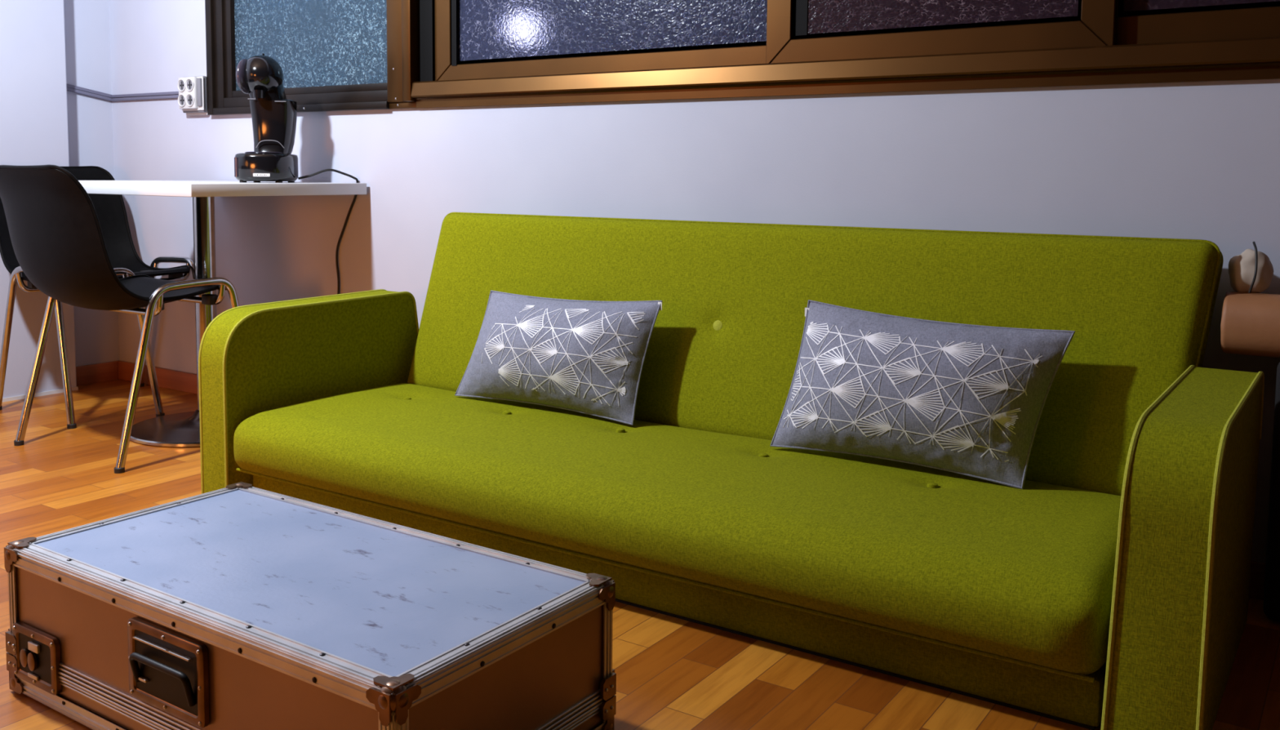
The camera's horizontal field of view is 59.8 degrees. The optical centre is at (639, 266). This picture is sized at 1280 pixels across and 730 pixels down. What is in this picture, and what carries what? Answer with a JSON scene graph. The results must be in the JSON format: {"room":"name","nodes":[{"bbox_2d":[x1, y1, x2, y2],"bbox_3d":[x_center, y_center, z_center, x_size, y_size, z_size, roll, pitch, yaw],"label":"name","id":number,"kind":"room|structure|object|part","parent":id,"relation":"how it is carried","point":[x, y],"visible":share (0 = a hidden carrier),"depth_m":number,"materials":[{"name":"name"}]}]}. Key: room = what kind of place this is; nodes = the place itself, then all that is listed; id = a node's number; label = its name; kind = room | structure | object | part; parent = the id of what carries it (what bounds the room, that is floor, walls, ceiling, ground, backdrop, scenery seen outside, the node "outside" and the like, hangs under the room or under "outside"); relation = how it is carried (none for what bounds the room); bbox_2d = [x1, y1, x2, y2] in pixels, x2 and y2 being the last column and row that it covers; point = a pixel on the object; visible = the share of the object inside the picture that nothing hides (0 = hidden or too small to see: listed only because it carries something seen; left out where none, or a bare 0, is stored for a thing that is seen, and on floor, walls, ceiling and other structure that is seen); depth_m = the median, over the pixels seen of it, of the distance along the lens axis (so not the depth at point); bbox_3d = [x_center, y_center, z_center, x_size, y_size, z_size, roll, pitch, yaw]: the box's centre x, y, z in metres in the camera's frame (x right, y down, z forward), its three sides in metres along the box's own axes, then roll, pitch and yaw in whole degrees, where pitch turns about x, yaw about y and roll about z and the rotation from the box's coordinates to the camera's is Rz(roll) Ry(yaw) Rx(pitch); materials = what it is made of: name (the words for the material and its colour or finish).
{"room":"living room","nodes":[
{"label":"living room","id":0,"kind":"room"},
{"bbox_2d":[0,0,119,398],"bbox_3d":[-3.177,-0.701,2.351,0.385,2.500,4.200,4,6,34],"label":"wall","id":1,"kind":"structure","parent":0,"point":[46,46],"depth_m":3.79,"materials":[{"name":"paint"}]},
{"bbox_2d":[2,386,78,402],"bbox_3d":[-3.086,0.556,2.259,0.006,0.012,3.988,4,6,34],"label":"trim","id":2,"kind":"structure","parent":1,"relation":"attached to","point":[61,390],"depth_m":3.80,"materials":[{"name":"grey plastic"}]},
{"bbox_2d":[75,360,118,385],"bbox_3d":[-1.988,0.390,4.035,0.014,0.068,0.198,4,6,34],"label":"baseboard","id":3,"kind":"structure","parent":1,"relation":"attached to","point":[108,371],"depth_m":4.04,"materials":[{"name":"brown wood"}]},
{"bbox_2d":[0,378,1279,729],"bbox_3d":[-0.860,0.720,0.988,5.900,0.060,4.340,4,6,34],"label":"floor","id":4,"kind":"structure","parent":0,"point":[673,673],"depth_m":1.80,"materials":[{"name":"brown wood"}]},
{"bbox_2d":[0,164,194,428],"bbox_3d":[-1.781,0.064,3.655,0.553,0.785,0.520,4,6,34],"label":"shell chair","id":5,"kind":"object","parent":4,"relation":"on","point":[110,209],"visible":0.41,"depth_m":3.73,"materials":[{"name":"black plastic"}]},
{"bbox_3d":[-1.965,0.227,3.502,0.246,0.475,0.026,3,6,31],"label":"leg","id":6,"kind":"part","parent":5,"relation":"part of","materials":[{"name":"silver metal"}]},
{"bbox_3d":[-1.775,0.238,3.376,0.211,0.476,0.027,4,6,37],"label":"leg","id":7,"kind":"part","parent":5,"relation":"part of","materials":[{"name":"silver metal"}]},
{"bbox_3d":[-1.698,0.196,3.898,0.246,0.475,0.026,4,6,36],"label":"leg","id":8,"kind":"part","parent":5,"relation":"part of","materials":[{"name":"silver metal"}]},
{"bbox_3d":[-1.510,0.207,3.772,0.211,0.476,0.027,3,6,31],"label":"leg","id":9,"kind":"part","parent":5,"relation":"part of","materials":[{"name":"silver metal"}]},
{"bbox_2d":[0,164,239,473],"bbox_3d":[-1.442,0.113,3.102,0.520,0.785,0.553,4,6,34],"label":"shell chair","id":10,"kind":"object","parent":4,"relation":"on","point":[56,237],"visible":0.99,"depth_m":2.89,"materials":[{"name":"black plastic"}]},
{"bbox_3d":[-1.675,0.255,3.199,0.026,0.475,0.246,4,6,36],"label":"leg","id":11,"kind":"part","parent":10,"relation":"part of","materials":[{"name":"silver metal"}]},
{"bbox_3d":[-1.548,0.239,3.387,0.027,0.476,0.211,3,6,31],"label":"leg","id":12,"kind":"part","parent":10,"relation":"part of","materials":[{"name":"silver metal"}]},
{"bbox_3d":[-1.277,0.281,2.934,0.026,0.475,0.246,3,6,31],"label":"leg","id":13,"kind":"part","parent":10,"relation":"part of","materials":[{"name":"silver metal"}]},
{"bbox_3d":[-1.151,0.265,3.122,0.027,0.476,0.211,4,6,37],"label":"leg","id":14,"kind":"part","parent":10,"relation":"part of","materials":[{"name":"silver metal"}]},
{"bbox_2d":[78,180,366,447],"bbox_3d":[-1.286,0.120,3.309,0.734,0.740,0.589,4,6,34],"label":"pedestal table","id":15,"kind":"object","parent":4,"relation":"on","point":[182,429],"visible":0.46,"depth_m":3.22,"materials":[{"name":"white laminate"}]},
{"bbox_2d":[234,53,298,182],"bbox_3d":[-1.086,-0.431,3.234,0.165,0.374,0.219,0,5,-5],"label":"coffee machine","id":16,"kind":"object","parent":15,"relation":"on","point":[273,117],"visible":1,"depth_m":3.21,"materials":[{"name":"black plastic"}]},
{"bbox_3d":[-1.134,-0.283,3.177,0.020,0.055,0.052,4,6,34],"label":"panel","id":17,"kind":"part","parent":16,"relation":"part of","materials":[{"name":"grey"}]},
{"bbox_2d":[244,151,282,153],"bbox_3d":[-1.084,-0.327,3.206,0.104,0.005,0.104,0,5,-5],"label":"drip tray","id":18,"kind":"object","parent":16,"relation":"on","point":[245,152],"depth_m":3.16,"materials":[{"name":"grey metal"}]},
{"bbox_2d":[297,168,358,293],"bbox_3d":[-0.911,0.100,3.336,0.136,0.782,0.168,3,5,24],"label":"power cord","id":19,"kind":"object","parent":16,"relation":"attached to","point":[325,170],"visible":0.58,"depth_m":3.38,"materials":[{"name":"black rubber"}]},
{"bbox_2d":[4,481,616,729],"bbox_3d":[-0.490,0.529,1.588,0.832,0.229,0.435,4,6,34],"label":"flight case","id":20,"kind":"object","parent":4,"relation":"on","point":[241,605],"visible":1,"depth_m":1.47,"materials":[{"name":"laminate"}]},
{"bbox_3d":[-0.611,0.487,1.420,0.120,0.002,0.005,4,6,34],"label":"spring rod","id":21,"kind":"part","parent":20,"relation":"part of","materials":[{"name":"silver metal"}]},
{"bbox_3d":[-0.605,0.518,1.424,0.164,0.106,0.008,4,6,34],"label":"handle","id":22,"kind":"part","parent":20,"relation":"part of","materials":[{"name":"metal"}]},
{"bbox_3d":[-0.487,0.502,1.591,0.804,0.157,0.399,4,6,34],"label":"lid","id":23,"kind":"part","parent":20,"relation":"part of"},
{"bbox_3d":[-0.486,0.423,1.584,0.804,0.002,0.399,4,6,34],"label":"panel","id":24,"kind":"part","parent":20,"relation":"part of","materials":[{"name":"metal"}]},
{"bbox_2d":[198,212,1264,729],"bbox_3d":[0.051,0.254,2.295,2.118,0.668,0.736,4,6,34],"label":"sofa","id":25,"kind":"object","parent":4,"relation":"on","point":[1111,588],"visible":0.91,"depth_m":2.04,"materials":[{"name":"green fabric"}]},
{"bbox_3d":[-0.815,0.309,2.825,0.094,0.452,0.615,4,6,34],"label":"armrest","id":26,"kind":"part","parent":25,"relation":"part of","materials":[{"name":"green fabric"}]},
{"bbox_2d":[454,290,662,425],"bbox_3d":[-0.214,0.200,2.609,0.554,0.271,0.137,4,6,34],"label":"throw pillow","id":27,"kind":"object","parent":25,"relation":"on","point":[587,357],"visible":1,"depth_m":2.54,"materials":[{"name":"grey fabric"}]},
{"bbox_2d":[481,305,644,405],"bbox_3d":[-0.192,0.198,2.568,0.419,0.207,0.089,3,6,30],"label":"print","id":28,"kind":"object","parent":27,"relation":"attached to","point":[563,355],"depth_m":2.53,"materials":[{"name":"white"}]},
{"bbox_3d":[-0.010,0.434,2.245,1.887,0.143,0.564,4,6,34],"label":"seat","id":29,"kind":"part","parent":25,"relation":"part of","materials":[{"name":"green fabric"}]},
{"bbox_3d":[0.217,0.147,2.505,1.917,0.481,0.189,4,6,34],"label":"backrest","id":30,"kind":"part","parent":25,"relation":"part of","materials":[{"name":"green fabric"}]},
{"bbox_2d":[770,299,1075,488],"bbox_3d":[0.514,0.235,2.117,0.562,0.298,0.141,4,6,34],"label":"throw pillow","id":31,"kind":"object","parent":25,"relation":"on","point":[966,399],"visible":1,"depth_m":2.06,"materials":[{"name":"grey fabric"}]},
{"bbox_2d":[782,321,1042,461],"bbox_3d":[0.497,0.232,2.110,0.488,0.214,0.106,4,6,34],"label":"print","id":32,"kind":"object","parent":31,"relation":"attached to","point":[938,392],"depth_m":2.06,"materials":[{"name":"white"}]},
{"bbox_3d":[0.851,0.418,1.714,0.124,0.452,0.615,4,6,34],"label":"armrest","id":33,"kind":"part","parent":25,"relation":"part of","materials":[{"name":"green fabric"}]},
{"bbox_2d":[1220,291,1279,622],"bbox_3d":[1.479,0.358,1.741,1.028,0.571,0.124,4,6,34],"label":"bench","id":34,"kind":"object","parent":4,"relation":"on","point":[1250,325],"visible":1,"depth_m":1.94,"materials":[{"name":"brown leather"}]},
{"bbox_2d":[1220,291,1279,357],"bbox_3d":[1.481,0.128,1.722,1.028,0.110,0.124,4,6,34],"label":"cushion","id":35,"kind":"object","parent":34,"relation":"on","point":[1250,325],"depth_m":1.94,"materials":[{"name":"brown leather"}]},
{"bbox_2d":[1228,241,1273,293],"bbox_3d":[1.094,0.002,1.996,0.065,0.095,0.071,-2,5,-25],"label":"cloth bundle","id":36,"kind":"object","parent":34,"relation":"on","point":[1251,271],"visible":0.92,"depth_m":1.97,"materials":[{"name":"beige fabric"}]},
{"bbox_3d":[1.087,0.002,1.969,0.012,0.090,0.034,4,6,34],"label":"cord","id":37,"kind":"part","parent":36,"relation":"part of","materials":[{"name":"black fabric"}]},
{"bbox_2d":[108,0,1279,562],"bbox_3d":[0.321,-0.691,2.620,5.900,2.500,0.140,4,6,34],"label":"wall","id":38,"kind":"structure","parent":0,"point":[1192,160],"depth_m":2.69,"materials":[{"name":"paint"}]},
{"bbox_2d":[66,83,178,101],"bbox_3d":[-1.788,-0.609,3.832,0.462,0.058,0.212,4,6,34],"label":"duct","id":39,"kind":"object","parent":38,"relation":"attached to","point":[72,88],"visible":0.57,"depth_m":3.94,"materials":[{"name":"grey plastic"}]},
{"bbox_2d":[177,75,207,115],"bbox_3d":[-1.500,-0.574,3.737,0.126,0.130,0.052,4,6,34],"label":"power outlet","id":40,"kind":"object","parent":38,"relation":"attached to","point":[193,91],"visible":1,"depth_m":3.71,"materials":[{"name":"grey plastic"}]},
{"bbox_2d":[177,79,185,91],"bbox_3d":[-1.537,-0.607,3.732,0.042,0.042,0.005,4,6,34],"label":"socket","id":41,"kind":"object","parent":40,"relation":"attached to","point":[181,82],"depth_m":3.73,"materials":[{"name":"grey plastic"}]},
{"bbox_2d":[177,93,186,106],"bbox_3d":[-1.538,-0.557,3.736,0.042,0.042,0.005,4,6,34],"label":"socket","id":42,"kind":"object","parent":40,"relation":"attached to","point":[182,97],"depth_m":3.74,"materials":[{"name":"grey plastic"}]},
{"bbox_2d":[185,78,194,91],"bbox_3d":[-1.501,-0.604,3.707,0.042,0.042,0.005,4,6,34],"label":"socket","id":43,"kind":"object","parent":40,"relation":"attached to","point":[189,82],"depth_m":3.71,"materials":[{"name":"grey plastic"}]},
{"bbox_2d":[185,93,194,106],"bbox_3d":[-1.501,-0.554,3.712,0.042,0.042,0.005,4,6,34],"label":"socket","id":44,"kind":"object","parent":40,"relation":"attached to","point":[189,98],"depth_m":3.71,"materials":[{"name":"grey plastic"}]},
{"bbox_2d":[117,360,1265,599],"bbox_3d":[0.392,0.534,2.575,5.600,0.068,0.014,4,6,34],"label":"baseboard","id":45,"kind":"structure","parent":38,"relation":"attached to","point":[180,380],"depth_m":3.90,"materials":[{"name":"brown wood"}]},
{"bbox_2d":[204,0,1279,115],"bbox_3d":[0.241,-0.817,2.584,4.007,0.843,0.074,4,6,34],"label":"window","id":46,"kind":"structure","parent":38,"relation":"in","point":[331,55],"depth_m":2.66,"materials":[{"name":"brown metal"}]},
{"bbox_3d":[-1.069,-0.903,3.464,0.847,0.843,0.062,4,6,34],"label":"fixed frame","id":47,"kind":"part","parent":46,"relation":"part of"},
{"bbox_3d":[-1.023,-0.907,3.440,0.755,0.730,0.006,4,6,34],"label":"pane","id":48,"kind":"part","parent":46,"relation":"part of","materials":[{"name":"blue glass"}]},
{"bbox_3d":[-0.103,-0.851,2.831,1.136,0.724,0.022,4,6,34],"label":"sash","id":49,"kind":"part","parent":46,"relation":"part of","materials":[{"name":"brown metal"}]},
{"bbox_3d":[-0.103,-0.856,2.834,1.040,0.655,0.006,4,6,34],"label":"pane","id":50,"kind":"part","parent":46,"relation":"part of","materials":[{"name":"clear glass"}]},
{"bbox_3d":[0.639,-0.791,2.320,3.050,0.843,0.072,4,6,34],"label":"frame","id":51,"kind":"part","parent":46,"relation":"part of","materials":[{"name":"brown metal"}]},
{"bbox_3d":[0.609,-0.809,2.327,0.650,0.650,0.006,4,6,34],"label":"pane","id":52,"kind":"part","parent":46,"relation":"part of","materials":[{"name":"clear glass"}]},
{"bbox_3d":[0.609,-0.799,2.326,0.748,0.730,0.023,4,6,34],"label":"sash","id":53,"kind":"part","parent":46,"relation":"part of","materials":[{"name":"brown metal"}]},
{"bbox_3d":[1.382,-0.754,1.841,1.200,0.724,0.022,4,6,34],"label":"sash","id":54,"kind":"part","parent":46,"relation":"part of","materials":[{"name":"brown metal"}]},
{"bbox_3d":[1.383,-0.764,1.842,1.100,0.645,0.006,4,6,34],"label":"pane","id":55,"kind":"part","parent":46,"relation":"part of","materials":[{"name":"clear glass"}]}
]}

